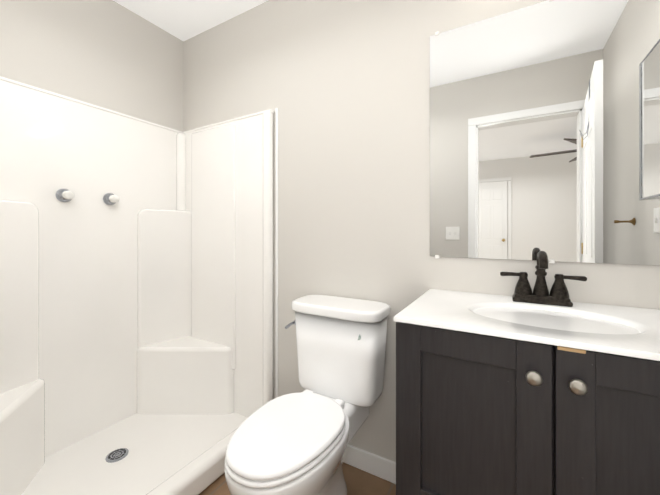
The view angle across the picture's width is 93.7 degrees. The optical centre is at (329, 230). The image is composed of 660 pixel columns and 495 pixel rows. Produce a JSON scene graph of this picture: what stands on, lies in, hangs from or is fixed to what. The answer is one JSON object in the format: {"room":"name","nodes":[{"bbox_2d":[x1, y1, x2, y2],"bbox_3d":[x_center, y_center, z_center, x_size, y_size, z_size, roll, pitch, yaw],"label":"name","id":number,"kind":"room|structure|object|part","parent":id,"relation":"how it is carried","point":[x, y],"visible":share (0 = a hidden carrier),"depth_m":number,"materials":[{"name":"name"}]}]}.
{"room":"bathroom","nodes":[
{"label":"bathroom","id":0,"kind":"room"},
{"bbox_2d":[0,0,182,130],"bbox_3d":[-1.474,-0.090,1.441,0.100,2.440,1.674,0,0,30],"label":"wall","id":1,"kind":"structure","parent":0,"point":[112,55],"depth_m":1.69,"materials":[{"name":"grey paint"}]},
{"bbox_2d":[113,0,267,40],"bbox_3d":[-0.304,-1.360,0.826,2.742,0.100,1.774,0,0,30],"label":"ceiling","id":2,"kind":"structure","parent":0,"point":[183,20],"depth_m":1.86,"materials":[{"name":"white paint"}]},
{"bbox_2d":[199,462,395,494],"bbox_3d":[-0.304,1.180,0.826,2.742,0.100,1.774,0,0,30],"label":"floor","id":3,"kind":"structure","parent":0,"point":[359,481],"depth_m":1.37,"materials":[{"name":"wood"}]},
{"bbox_2d":[0,76,273,494],"bbox_3d":[-0.959,0.229,1.415,0.816,1.802,1.202,0,0,30],"label":"shower","id":4,"kind":"object","parent":3,"relation":"on","point":[136,306],"visible":0.94,"depth_m":1.70,"materials":[{"name":"plastic"}]},
{"bbox_3d":[-1.281,-0.175,1.516,0.028,0.042,0.042,0,0,30],"label":"valve knob","id":5,"kind":"part","parent":4,"relation":"part of","materials":[{"name":"plastic"}]},
{"bbox_3d":[-1.180,-0.175,1.692,0.028,0.042,0.042,0,0,30],"label":"valve knob","id":6,"kind":"part","parent":4,"relation":"part of","materials":[{"name":"plastic"}]},
{"bbox_2d":[224,295,389,494],"bbox_3d":[-0.080,0.726,1.185,0.441,0.808,0.704,0,0,30],"label":"toilet","id":7,"kind":"object","parent":3,"relation":"on","point":[292,444],"visible":1,"depth_m":1.23,"materials":[{"name":"ceramic"}]},
{"bbox_3d":[-0.143,0.706,1.098,0.344,0.040,0.490,0,0,30],"label":"seat lid","id":8,"kind":"part","parent":7,"relation":"part of","materials":[{"name":"plastic"}]},
{"bbox_3d":[-0.178,0.431,1.437,0.020,0.031,0.080,0,0,30],"label":"flush handle","id":9,"kind":"part","parent":7,"relation":"part of","materials":[{"name":"silver metal"}]},
{"bbox_2d":[394,251,659,494],"bbox_3d":[0.631,0.598,0.901,0.767,1.064,0.507,0,0,30],"label":"bathroom vanity","id":10,"kind":"object","parent":3,"relation":"on","point":[523,389],"visible":1,"depth_m":0.78,"materials":[{"name":"brown wood"}]},
{"bbox_3d":[0.359,0.530,0.820,0.372,0.529,0.029,0,0,30],"label":"door","id":11,"kind":"part","parent":10,"relation":"part of","materials":[{"name":"black wood"}]},
{"bbox_2d":[394,289,659,360],"bbox_3d":[0.636,0.302,0.910,0.767,0.112,0.486,0,0,30],"label":"countertop","id":12,"kind":"structure","parent":10,"relation":"on","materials":[{"name":"stone"}]},
{"bbox_2d":[500,251,586,306],"bbox_3d":[0.703,0.156,1.027,0.244,0.180,0.135,0,0,30],"label":"faucet","id":13,"kind":"object","parent":12,"relation":"on","point":[523,296],"depth_m":1.04,"materials":[{"name":"black metal"}]},
{"bbox_3d":[0.473,0.340,0.719,0.033,0.033,0.033,0,0,30],"label":"knob","id":14,"kind":"part","parent":10,"relation":"part of","materials":[{"name":"silver metal"}]},
{"bbox_3d":[0.543,0.340,0.679,0.033,0.033,0.033,0,0,30],"label":"knob","id":15,"kind":"part","parent":10,"relation":"part of","materials":[{"name":"silver metal"}]},
{"bbox_3d":[0.688,0.531,0.631,0.372,0.529,0.029,0,0,30],"label":"door","id":16,"kind":"part","parent":10,"relation":"part of","materials":[{"name":"black wood"}]},
{"bbox_2d":[183,0,659,461],"bbox_3d":[0.113,-0.090,1.552,2.742,2.440,0.100,0,0,30],"label":"wall","id":17,"kind":"structure","parent":0,"point":[343,86],"depth_m":1.49,"materials":[{"name":"grey paint"}]},
{"bbox_2d":[275,108,277,397],"bbox_3d":[-0.297,0.162,1.726,0.017,1.695,0.006,0,0,30],"label":"trim","id":18,"kind":"structure","parent":17,"relation":"attached to","point":[276,252],"depth_m":1.72,"materials":[{"name":"white plastic"}]},
{"bbox_2d":[343,444,395,483],"bbox_3d":[0.065,1.084,1.515,0.848,0.092,0.013,0,0,30],"label":"baseboard","id":19,"kind":"structure","parent":17,"relation":"attached to","point":[372,463],"depth_m":1.44,"materials":[{"name":"white wood"}]},
{"bbox_2d":[430,0,659,264],"bbox_3d":[0.790,-0.357,1.099,0.847,0.947,0.010,0,0,30],"label":"wall mirror","id":20,"kind":"object","parent":17,"relation":"attached to","point":[545,126],"visible":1,"depth_m":1.10,"materials":[{"name":"clear glass"}]}
]}

